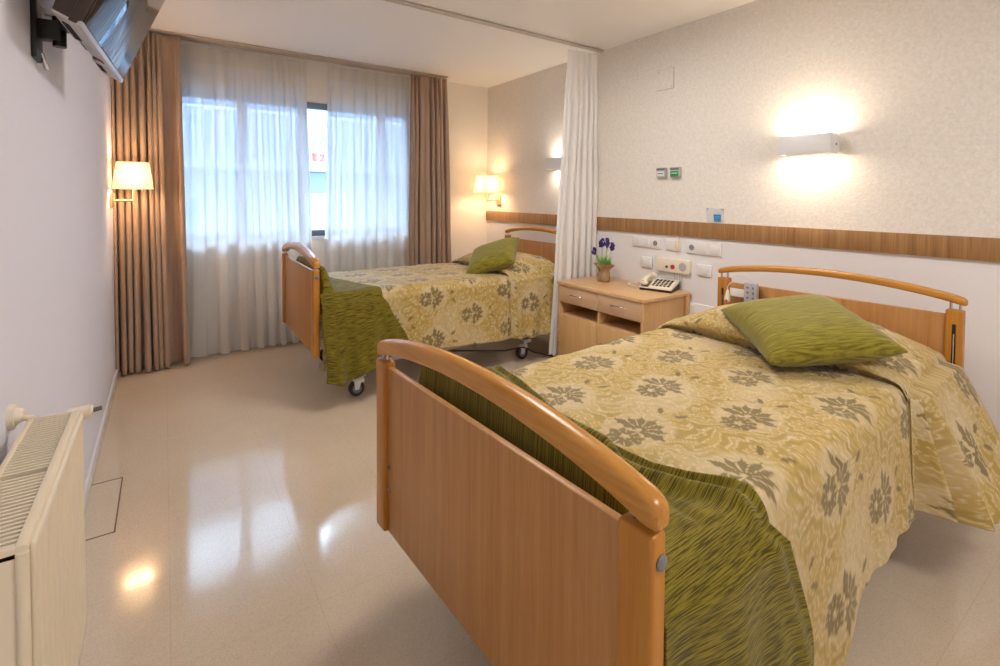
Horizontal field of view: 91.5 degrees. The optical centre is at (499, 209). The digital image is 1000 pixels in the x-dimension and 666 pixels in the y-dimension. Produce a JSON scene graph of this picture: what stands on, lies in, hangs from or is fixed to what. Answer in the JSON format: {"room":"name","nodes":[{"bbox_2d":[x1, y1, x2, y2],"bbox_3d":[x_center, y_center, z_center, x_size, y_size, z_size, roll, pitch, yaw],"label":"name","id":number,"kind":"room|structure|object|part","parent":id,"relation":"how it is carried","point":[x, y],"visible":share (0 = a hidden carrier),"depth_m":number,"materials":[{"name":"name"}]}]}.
{"room":"hospital room","nodes":[
{"label":"hospital room","id":0,"kind":"room"},
{"bbox_2d":[0,0,115,481],"bbox_3d":[-1.157,0.021,1.020,0.150,2.535,6.690,-1,2,-35],"label":"wall","id":1,"kind":"structure","parent":0,"point":[57,299],"depth_m":1.59,"materials":[{"name":"white paint"}]},
{"bbox_2d":[30,0,69,69],"bbox_3d":[-1.287,-0.501,1.417,0.100,0.187,0.090,-1,2,-35],"label":"wall bracket","id":2,"kind":"object","parent":1,"relation":"attached to","point":[41,30],"visible":0.84,"depth_m":1.39,"materials":[{"name":"black metal"}]},
{"bbox_3d":[-1.323,-0.511,1.392,0.012,0.165,0.090,-1,2,-35],"label":"wall plate","id":3,"kind":"part","parent":2,"relation":"part of","materials":[{"name":"black plastic"}]},
{"bbox_3d":[-1.329,-0.432,1.421,0.012,0.049,0.026,1,2,10],"label":"lock lever","id":4,"kind":"part","parent":2,"relation":"part of","materials":[{"name":"silver metal"}]},
{"bbox_2d":[43,8,54,16],"bbox_3d":[-1.315,-0.659,1.446,0.069,0.196,0.078,-1,2,-35],"label":"cable","id":5,"kind":"object","parent":2,"relation":"on","point":[46,14],"visible":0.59,"depth_m":1.42,"materials":[{"name":"black plastic"}]},
{"bbox_3d":[-1.283,-0.516,1.419,0.090,0.085,0.044,-1,2,-35],"label":"arm","id":6,"kind":"part","parent":2,"relation":"part of","materials":[{"name":"black plastic"}]},
{"bbox_2d":[51,0,164,82],"bbox_3d":[-1.204,-0.681,1.567,0.220,0.413,0.734,-1,2,-31],"label":"television","id":7,"kind":"object","parent":2,"relation":"attached to","point":[113,32],"visible":1,"depth_m":1.50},
{"bbox_2d":[0,404,101,665],"bbox_3d":[-0.907,0.734,0.949,0.165,0.558,0.624,-1,2,-35],"label":"radiator","id":8,"kind":"object","parent":1,"relation":"attached to","point":[43,602],"visible":1,"depth_m":0.89,"materials":[{"name":"beige metal"}]},
{"bbox_2d":[0,410,79,558],"bbox_3d":[-0.900,0.498,0.930,0.092,0.014,0.555,-1,2,-35],"label":"grille","id":9,"kind":"object","parent":8,"relation":"attached to","point":[32,471],"depth_m":0.91,"materials":[{"name":"beige metal"}]},
{"bbox_3d":[-0.870,0.755,0.960,0.026,0.514,0.531,-1,2,-35],"label":"panel","id":10,"kind":"part","parent":8,"relation":"part of","materials":[{"name":"beige metal"}]},
{"bbox_3d":[-1.013,0.501,1.226,0.019,0.013,0.011,-1,2,-35],"label":"valve stem","id":11,"kind":"part","parent":8,"relation":"part of","materials":[{"name":"brown"}]},
{"bbox_2d":[84,369,117,508],"bbox_3d":[-1.083,1.253,1.081,0.013,0.070,6.340,-1,2,-35],"label":"baseboard","id":12,"kind":"structure","parent":1,"relation":"attached to","point":[92,466],"depth_m":2.49,"materials":[{"name":"white paint"}]},
{"bbox_2d":[109,161,153,207],"bbox_3d":[-2.530,-0.169,3.353,0.240,0.312,0.224,-1,2,-35],"label":"reading lamp","id":13,"kind":"object","parent":1,"relation":"attached to","point":[127,175],"visible":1,"depth_m":3.28,"materials":[{"name":"beige fabric"}]},
{"bbox_3d":[-2.621,-0.062,3.294,0.022,0.100,0.090,-1,2,-35],"label":"wall plate","id":14,"kind":"part","parent":13,"relation":"part of","materials":[{"name":"gold metal"}]},
{"bbox_3d":[-2.565,-0.113,3.331,0.117,0.140,0.018,-1,2,-35],"label":"arm","id":15,"kind":"part","parent":13,"relation":"part of","materials":[{"name":"gold metal"}]},
{"bbox_3d":[-2.524,-0.234,3.356,0.224,0.182,0.224,-1,2,-35],"label":"lamp shade","id":16,"kind":"part","parent":13,"relation":"part of","materials":[{"name":"white fabric"}]},
{"bbox_2d":[181,41,487,320],"bbox_3d":[-1.569,-0.089,4.674,3.320,2.535,0.200,-1,2,-35],"label":"wall","id":17,"kind":"structure","parent":0,"point":[467,104],"depth_m":5.34,"materials":[{"name":"white paint"}]},
{"bbox_2d":[190,331,322,357],"bbox_3d":[-1.519,1.146,4.621,3.287,0.070,0.013,-1,2,-35],"label":"baseboard","id":18,"kind":"structure","parent":17,"relation":"attached to","point":[321,332],"depth_m":4.26,"materials":[{"name":"white paint"}]},
{"bbox_2d":[307,102,326,239],"bbox_3d":[-1.763,-0.357,4.474,2.020,1.260,0.135,-1,2,-35],"label":"window","id":19,"kind":"structure","parent":17,"relation":"in","point":[317,234],"depth_m":4.52,"materials":[{"name":"black metal"}]},
{"bbox_3d":[-1.750,0.259,4.468,2.020,0.030,0.075,-1,2,-35],"label":"sill","id":20,"kind":"part","parent":19,"relation":"part of","materials":[{"name":"white paint"}]},
{"bbox_2d":[151,0,756,87],"bbox_3d":[0.279,-1.326,1.964,3.620,0.120,6.690,-1,2,-35],"label":"ceiling","id":21,"kind":"structure","parent":0,"point":[376,32],"depth_m":3.51,"materials":[{"name":"white paint"}]},
{"bbox_2d":[148,28,447,78],"bbox_3d":[-1.677,-1.340,4.267,2.690,0.009,0.160,-1,2,-35],"label":"track","id":22,"kind":"object","parent":21,"relation":"attached to","point":[187,37],"visible":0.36,"depth_m":4.16,"materials":[{"name":"beige metal"}]},
{"bbox_2d":[111,32,189,376],"bbox_3d":[-2.577,-0.053,3.613,0.455,2.496,0.138,-1,2,-35],"label":"drape","id":23,"kind":"object","parent":22,"relation":"hanging from","point":[151,286],"visible":0.93,"depth_m":3.60,"materials":[{"name":"brown fabric"}]},
{"bbox_2d":[181,43,312,356],"bbox_3d":[-2.086,-0.062,4.094,1.012,2.481,0.104,-1,2,-35],"label":"sheer curtain","id":24,"kind":"object","parent":22,"relation":"hanging from","point":[247,171],"visible":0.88,"depth_m":4.05,"materials":[{"name":"white fabric"}]},
{"bbox_2d":[324,66,409,272],"bbox_3d":[-1.246,-0.074,4.673,0.867,2.481,0.107,-1,2,-35],"label":"sheer curtain","id":25,"kind":"object","parent":22,"relation":"hanging from","point":[368,152],"visible":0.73,"depth_m":4.64,"materials":[{"name":"white fabric"}]},
{"bbox_2d":[409,74,451,265],"bbox_3d":[-0.691,-0.083,4.913,0.490,2.491,0.127,-1,2,-35],"label":"drape","id":26,"kind":"object","parent":22,"relation":"hanging from","point":[429,174],"visible":0.79,"depth_m":4.87,"materials":[{"name":"brown fabric"}]},
{"bbox_2d":[383,0,603,52],"bbox_3d":[-0.506,-1.296,3.118,3.295,0.017,0.034,-1,2,-35],"label":"track","id":27,"kind":"object","parent":21,"relation":"attached to","point":[400,2],"visible":1,"depth_m":3.40,"materials":[{"name":"beige"}]},
{"bbox_2d":[549,49,597,355],"bbox_3d":[0.612,-0.062,3.952,0.483,2.441,0.101,-1,2,-35],"label":"privacy curtain","id":28,"kind":"object","parent":27,"relation":"hanging from","point":[576,229],"visible":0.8,"depth_m":3.94,"materials":[{"name":"fabric"}]},
{"bbox_2d":[79,335,999,665],"bbox_3d":[0.264,1.327,2.043,3.620,0.120,6.690,-1,2,-35],"label":"floor","id":29,"kind":"structure","parent":0,"point":[248,532],"depth_m":1.81,"materials":[{"name":"tile"}]},
{"bbox_2d":[85,477,122,540],"bbox_3d":[-1.681,1.255,2.061,0.114,0.001,0.450,-1,2,-35],"label":"floor hatch","id":30,"kind":"object","parent":29,"relation":"in","point":[120,477],"depth_m":2.06,"materials":[{"name":"brown"}]},
{"bbox_2d":[282,227,555,395],"bbox_3d":[-0.520,0.690,3.968,2.148,1.032,1.060,-1,2,-34],"label":"hospital bed","id":31,"kind":"object","parent":29,"relation":"on","point":[300,283],"visible":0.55,"depth_m":3.38,"materials":[{"name":"brown wood"}]},
{"bbox_3d":[-1.671,0.607,3.798,0.040,0.541,0.064,-1,2,-34],"label":"post","id":32,"kind":"part","parent":31,"relation":"part of","materials":[{"name":"brown wood"}]},
{"bbox_3d":[-1.399,0.629,3.396,0.020,0.523,0.915,-1,2,-34],"label":"foot panel","id":33,"kind":"part","parent":31,"relation":"part of","materials":[{"name":"brown wood"}]},
{"bbox_3d":[-1.396,0.286,3.381,0.048,0.110,1.044,-1,2,-34],"label":"foot rail","id":34,"kind":"part","parent":31,"relation":"part of","materials":[{"name":"brown wood"}]},
{"bbox_3d":[-1.133,0.634,2.988,0.040,0.541,0.070,-1,2,-34],"label":"post","id":35,"kind":"part","parent":31,"relation":"part of","materials":[{"name":"brown wood"}]},
{"bbox_2d":[320,252,554,371],"bbox_3d":[-0.530,0.685,3.961,2.009,0.602,1.189,-1,2,-34],"label":"bedspread","id":36,"kind":"object","parent":31,"relation":"on","point":[439,305],"visible":0.65,"depth_m":3.65,"materials":[{"name":"beige fabric"}]},
{"bbox_2d":[296,256,408,385],"bbox_3d":[-1.149,0.703,3.545,0.538,0.711,1.209,-1,2,-34],"label":"throw blanket","id":37,"kind":"object","parent":36,"relation":"on","point":[356,317],"visible":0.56,"depth_m":3.06,"materials":[{"name":"green fabric"}]},
{"bbox_2d":[466,237,519,273],"bbox_3d":[-0.057,0.383,4.038,0.462,0.297,0.400,1,2,14],"label":"cushion","id":38,"kind":"object","parent":36,"relation":"on","point":[500,254],"visible":0.96,"depth_m":3.90,"materials":[{"name":"green fabric"}]},
{"bbox_3d":[-0.548,0.926,3.957,1.480,0.310,0.860,-1,2,-34],"label":"frame","id":39,"kind":"part","parent":31,"relation":"part of","materials":[{"name":"paint"}]},
{"bbox_3d":[0.357,0.205,4.536,0.048,0.086,1.060,-1,2,-34],"label":"head rail","id":40,"kind":"part","parent":31,"relation":"part of","materials":[{"name":"brown wood"}]},
{"bbox_3d":[0.353,0.535,4.544,0.020,0.487,0.950,-1,2,-34],"label":"head panel","id":41,"kind":"part","parent":31,"relation":"part of","materials":[{"name":"brown wood"}]},
{"bbox_2d":[452,346,557,356],"bbox_3d":[0.219,1.141,3.923,1.236,0.141,0.036,0,2,-19],"label":"cable","id":42,"kind":"object","parent":29,"relation":"on","point":[523,346],"visible":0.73,"depth_m":3.82,"materials":[{"name":"black plastic"}]},
{"bbox_2d":[557,276,690,354],"bbox_3d":[0.870,0.893,3.597,0.516,0.664,0.848,-1,2,-35],"label":"nightstand","id":43,"kind":"object","parent":29,"relation":"on","point":[591,312],"visible":0.56,"depth_m":3.46,"materials":[{"name":"brown wood"}]},
{"bbox_3d":[0.641,0.869,3.928,0.438,0.590,0.018,-1,2,-35],"label":"panel","id":44,"kind":"part","parent":43,"relation":"part of","materials":[{"name":"brown wood"}]},
{"bbox_3d":[0.578,0.977,3.636,0.017,0.341,0.403,-1,2,-35],"label":"door","id":45,"kind":"part","parent":43,"relation":"part of","materials":[{"name":"brown wood"}]},
{"bbox_3d":[0.577,0.646,3.630,0.017,0.121,0.411,-1,2,-35],"label":"drawer","id":46,"kind":"part","parent":43,"relation":"part of","materials":[{"name":"brown wood"}]},
{"bbox_2d":[561,301,640,334],"bbox_3d":[0.869,0.932,3.603,0.432,0.456,0.778,-1,2,-35],"label":"shelf","id":47,"kind":"object","parent":43,"relation":"attached to","point":[577,318],"depth_m":3.53,"materials":[{"name":"brown wood"}]},
{"bbox_2d":[591,238,614,281],"bbox_3d":[0.800,0.383,3.775,0.156,0.344,0.147,0,2,-6],"label":"lavender","id":48,"kind":"object","parent":43,"relation":"on","point":[604,266],"visible":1,"depth_m":3.74,"materials":[{"name":"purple plant"}]},
{"bbox_3d":[0.800,0.987,3.313,0.017,0.341,0.375,-1,2,-35],"label":"door","id":49,"kind":"part","parent":43,"relation":"part of","materials":[{"name":"brown wood"}]},
{"bbox_3d":[0.805,0.657,3.299,0.017,0.121,0.385,-1,2,-35],"label":"drawer","id":50,"kind":"part","parent":43,"relation":"part of","materials":[{"name":"brown wood"}]},
{"bbox_2d":[627,272,679,292],"bbox_3d":[1.090,0.511,3.493,0.336,0.108,0.223,2,2,38],"label":"telephone","id":51,"kind":"object","parent":43,"relation":"on","point":[648,283],"visible":1,"depth_m":3.43,"materials":[{"name":"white plastic"}]},
{"bbox_3d":[1.092,0.891,3.272,0.438,0.590,0.018,-1,2,-35],"label":"panel","id":52,"kind":"part","parent":43,"relation":"part of","materials":[{"name":"brown wood"}]},
{"bbox_3d":[1.066,0.887,3.732,0.040,0.610,0.832,-1,2,-35],"label":"panel","id":53,"kind":"part","parent":43,"relation":"part of","materials":[{"name":"brown wood"}]},
{"bbox_2d":[376,265,967,665],"bbox_3d":[0.771,0.793,1.807,2.148,0.967,1.060,-1,2,-37],"label":"hospital bed","id":54,"kind":"object","parent":29,"relation":"on","point":[537,570],"depth_m":1.06,"materials":[{"name":"brown wood"}]},
{"bbox_3d":[-0.366,0.745,1.561,0.040,0.541,0.064,-1,2,-37],"label":"post","id":55,"kind":"part","parent":54,"relation":"part of","materials":[{"name":"brown wood"}]},
{"bbox_3d":[-0.068,0.767,1.178,0.020,0.523,0.915,-1,2,-37],"label":"foot panel","id":56,"kind":"part","parent":54,"relation":"part of","materials":[{"name":"brown wood"}]},
{"bbox_3d":[-0.065,0.424,1.163,0.048,0.110,1.044,-1,2,-37],"label":"foot rail","id":57,"kind":"part","parent":54,"relation":"part of","materials":[{"name":"brown wood"}]},
{"bbox_3d":[0.225,0.771,0.789,0.040,0.541,0.070,-1,2,-37],"label":"post","id":58,"kind":"part","parent":54,"relation":"part of","materials":[{"name":"brown wood"}]},
{"bbox_3d":[1.303,0.670,2.837,0.044,0.559,0.064,-1,2,-37],"label":"post","id":59,"kind":"part","parent":54,"relation":"part of","materials":[{"name":"brown wood"}]},
{"bbox_3d":[1.293,0.490,2.769,0.034,0.076,0.034,-1,2,-37],"label":"bulb","id":60,"kind":"part","parent":54,"relation":"part of","materials":[{"name":"beige plastic"}]},
{"bbox_3d":[1.337,0.446,2.710,0.034,0.169,0.178,-1,2,-37],"label":"call button","id":61,"kind":"part","parent":54,"relation":"part of","materials":[{"name":"white plastic"}]},
{"bbox_3d":[1.344,0.410,2.707,0.006,0.098,0.167,-1,2,-40],"label":"cord","id":62,"kind":"part","parent":54,"relation":"part of","materials":[{"name":"white plastic"}]},
{"bbox_2d":[730,282,758,301],"bbox_3d":[1.351,0.471,2.705,0.035,0.145,0.161,-1,2,-37],"label":"handset","id":63,"kind":"object","parent":54,"relation":"hanging from","point":[751,290],"visible":0.79,"depth_m":2.67,"materials":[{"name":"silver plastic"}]},
{"bbox_3d":[1.333,0.465,2.739,0.006,0.045,0.085,-1,2,-37],"label":"label plate","id":64,"kind":"part","parent":63,"relation":"part of","materials":[{"name":"white plastic"}]},
{"bbox_2d":[509,303,999,665],"bbox_3d":[0.761,0.850,1.801,2.009,0.755,1.470,-1,2,-37],"label":"bedspread","id":65,"kind":"object","parent":54,"relation":"on","point":[841,460],"visible":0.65,"depth_m":1.53,"materials":[{"name":"beige fabric"}]},
{"bbox_2d":[418,365,813,665],"bbox_3d":[0.122,0.815,1.295,0.527,0.789,1.218,-1,2,-42],"label":"throw blanket","id":66,"kind":"object","parent":65,"relation":"on","point":[734,593],"visible":0.52,"depth_m":0.94,"materials":[{"name":"green fabric"}]},
{"bbox_2d":[721,295,907,366],"bbox_3d":[1.208,0.472,1.954,0.452,0.209,0.505,0,2,5],"label":"cushion","id":67,"kind":"object","parent":65,"relation":"on","point":[797,330],"visible":1,"depth_m":1.79,"materials":[{"name":"green fabric"}]},
{"bbox_3d":[1.604,0.670,2.440,0.020,0.487,0.950,-1,2,-37],"label":"head panel","id":68,"kind":"part","parent":54,"relation":"part of","materials":[{"name":"brown wood"}]},
{"bbox_3d":[1.607,0.339,2.432,0.048,0.086,1.060,-1,2,-37],"label":"head rail","id":69,"kind":"part","parent":54,"relation":"part of","materials":[{"name":"brown wood"}]},
{"bbox_3d":[1.906,0.697,2.049,0.044,0.559,0.058,-1,2,-37],"label":"post","id":70,"kind":"part","parent":54,"relation":"part of","materials":[{"name":"brown wood"}]},
{"bbox_2d":[487,0,999,434],"bbox_3d":[1.700,-0.020,2.988,0.150,2.535,6.690,-1,2,-35],"label":"wall","id":71,"kind":"structure","parent":0,"point":[909,89],"depth_m":2.80,"materials":[{"name":"white paint"}]},
{"bbox_2d":[473,175,501,204],"bbox_3d":[-0.120,-0.211,5.256,0.270,0.312,0.224,-1,2,-35],"label":"reading lamp","id":72,"kind":"object","parent":71,"relation":"attached to","point":[486,184],"visible":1,"depth_m":5.18,"materials":[{"name":"beige fabric"}]},
{"bbox_3d":[-0.139,-0.276,5.241,0.224,0.182,0.224,-1,2,-35],"label":"lamp shade","id":73,"kind":"part","parent":72,"relation":"part of","materials":[{"name":"white fabric"}]},
{"bbox_3d":[-0.086,-0.156,5.281,0.147,0.140,0.018,-1,2,-35],"label":"arm","id":74,"kind":"part","parent":72,"relation":"part of","materials":[{"name":"gold metal"}]},
{"bbox_3d":[-0.018,-0.107,5.330,0.022,0.100,0.090,-1,2,-35],"label":"wall plate","id":75,"kind":"part","parent":72,"relation":"part of","materials":[{"name":"gold metal"}]},
{"bbox_2d":[546,157,560,169],"bbox_3d":[0.545,-0.419,4.425,0.112,0.105,0.268,-1,2,-35],"label":"wall light","id":76,"kind":"object","parent":71,"relation":"attached to","point":[551,163],"visible":0.5,"depth_m":4.42,"materials":[{"name":"white paint"}]},
{"bbox_2d":[549,302,713,334],"bbox_3d":[0.777,0.912,4.205,0.012,0.589,3.290,-1,2,-35],"label":"trim","id":77,"kind":"structure","parent":71,"relation":"attached to","point":[693,307],"depth_m":3.35,"materials":[{"name":"white paint"}]},
{"bbox_2d":[633,236,660,248],"bbox_3d":[1.117,0.246,3.693,0.017,0.079,0.252,-1,2,-35],"label":"switch plate","id":78,"kind":"object","parent":71,"relation":"attached to","point":[648,242],"visible":1,"depth_m":3.68,"materials":[{"name":"white plastic"}]},
{"bbox_2d":[641,256,652,267],"bbox_3d":[1.112,0.396,3.698,0.022,0.081,0.100,-1,2,-35],"label":"junction cover","id":79,"kind":"object","parent":71,"relation":"attached to","point":[645,261],"visible":1,"depth_m":3.69,"materials":[{"name":"white plastic"}]},
{"bbox_2d":[656,167,666,177],"bbox_3d":[1.185,-0.272,3.570,0.033,0.074,0.077,-1,2,-35],"label":"outlet","id":80,"kind":"object","parent":71,"relation":"attached to","point":[661,172],"visible":1,"depth_m":3.55,"materials":[{"name":"plastic"}]},
{"bbox_2d":[657,67,673,90],"bbox_3d":[1.203,-0.951,3.551,0.008,0.150,0.147,-1,2,-35],"label":"access cover","id":81,"kind":"object","parent":71,"relation":"attached to","point":[665,77],"visible":1,"depth_m":3.55,"materials":[{"name":"plastic"}]},
{"bbox_2d":[666,238,680,251],"bbox_3d":[1.238,0.240,3.503,0.032,0.111,0.124,-1,2,-35],"label":"switch plate","id":82,"kind":"object","parent":71,"relation":"attached to","point":[671,244],"visible":1,"depth_m":3.49,"materials":[{"name":"white plastic"}]},
{"bbox_2d":[656,257,690,286],"bbox_3d":[1.242,0.450,3.499,0.035,0.197,0.274,-1,2,-35],"label":"nurse call panel","id":83,"kind":"object","parent":71,"relation":"attached to","point":[679,266],"visible":0.96,"depth_m":3.47,"materials":[{"name":"beige plastic"}]},
{"bbox_3d":[1.245,0.400,3.499,0.030,0.097,0.274,-1,2,-35],"label":"plate","id":84,"kind":"part","parent":83,"relation":"part of","materials":[{"name":"beige plastic"}]},
{"bbox_2d":[679,263,685,271],"bbox_3d":[1.280,0.403,3.421,0.004,0.060,0.060,-1,2,-35],"label":"speaker grille","id":85,"kind":"object","parent":83,"relation":"attached to","point":[682,266],"depth_m":3.42,"materials":[{"name":"grey"}]},
{"bbox_2d":[670,167,680,177],"bbox_3d":[1.251,-0.268,3.473,0.033,0.076,0.077,-1,2,-35],"label":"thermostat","id":86,"kind":"object","parent":71,"relation":"attached to","point":[675,172],"visible":1,"depth_m":3.46,"materials":[{"name":"plastic"}]},
{"bbox_2d":[686,241,721,256],"bbox_3d":[1.384,0.262,3.305,0.017,0.087,0.261,-1,2,-35],"label":"switch plate","id":87,"kind":"object","parent":71,"relation":"attached to","point":[692,247],"visible":1,"depth_m":3.29,"materials":[{"name":"white plastic"}]},
{"bbox_2d":[689,244,694,250],"bbox_3d":[1.330,0.261,3.380,0.005,0.048,0.048,-1,2,-35],"label":"socket","id":88,"kind":"object","parent":87,"relation":"attached to","point":[691,246],"depth_m":3.38,"materials":[{"name":"grey plastic"}]},
{"bbox_2d":[697,264,711,276],"bbox_3d":[1.384,0.412,3.306,0.020,0.079,0.105,-1,2,-35],"label":"junction cover","id":89,"kind":"object","parent":71,"relation":"attached to","point":[702,270],"visible":1,"depth_m":3.29,"materials":[{"name":"white plastic"}]},
{"bbox_2d":[486,211,999,261],"bbox_3d":[1.645,0.151,2.925,0.016,0.105,6.340,-1,2,-35],"label":"trim","id":90,"kind":"structure","parent":71,"relation":"attached to","point":[942,246],"depth_m":2.75,"materials":[{"name":"brown wood"}]},
{"bbox_2d":[706,208,723,220],"bbox_3d":[1.428,0.037,3.241,0.012,0.098,0.124,-1,2,-35],"label":"sign","id":91,"kind":"object","parent":90,"relation":"on","point":[717,217],"visible":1,"depth_m":3.22,"materials":[{"name":"blue plastic"}]},
{"bbox_2d":[779,132,839,155],"bbox_3d":[1.721,-0.362,2.719,0.112,0.105,0.268,-1,2,-35],"label":"wall light","id":92,"kind":"object","parent":71,"relation":"attached to","point":[819,142],"visible":1,"depth_m":2.66,"materials":[{"name":"white paint"}]},
{"label":"outside","id":93,"kind":"structure","parent":0,"visible":0},
{"bbox_3d":[-10.715,3.924,20.047,55.000,0.100,35.060,-1,2,-35],"label":"ground","id":94,"kind":"structure","parent":93,"visible":0},
{"bbox_2d":[307,109,326,229],"bbox_3d":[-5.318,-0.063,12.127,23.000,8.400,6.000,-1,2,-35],"label":"apartment building","id":95,"kind":"structure","parent":94,"relation":"on","point":[316,119],"depth_m":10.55,"materials":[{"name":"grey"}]},
{"bbox_3d":[-3.213,-1.411,9.924,10.000,0.910,0.040,-1,2,-35],"label":"railing","id":96,"kind":"part","parent":95,"relation":"part of","materials":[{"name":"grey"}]},
{"bbox_2d":[311,145,324,161],"bbox_3d":[-3.738,-1.151,10.022,0.270,0.374,0.279,-1,2,-35],"label":"sign","id":97,"kind":"object","parent":95,"relation":"on","point":[314,155],"visible":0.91,"depth_m":9.95,"materials":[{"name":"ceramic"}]},
{"bbox_3d":[-3.738,-1.064,10.024,0.270,0.200,0.270,-1,2,-35],"label":"pot","id":98,"kind":"part","parent":97,"relation":"part of","materials":[{"name":"ceramic"}]},
{"bbox_3d":[-3.460,0.758,10.945,1.980,2.130,0.040,-1,2,-35],"label":"pane","id":99,"kind":"part","parent":95,"relation":"part of","materials":[{"name":"glass"}]}
]}

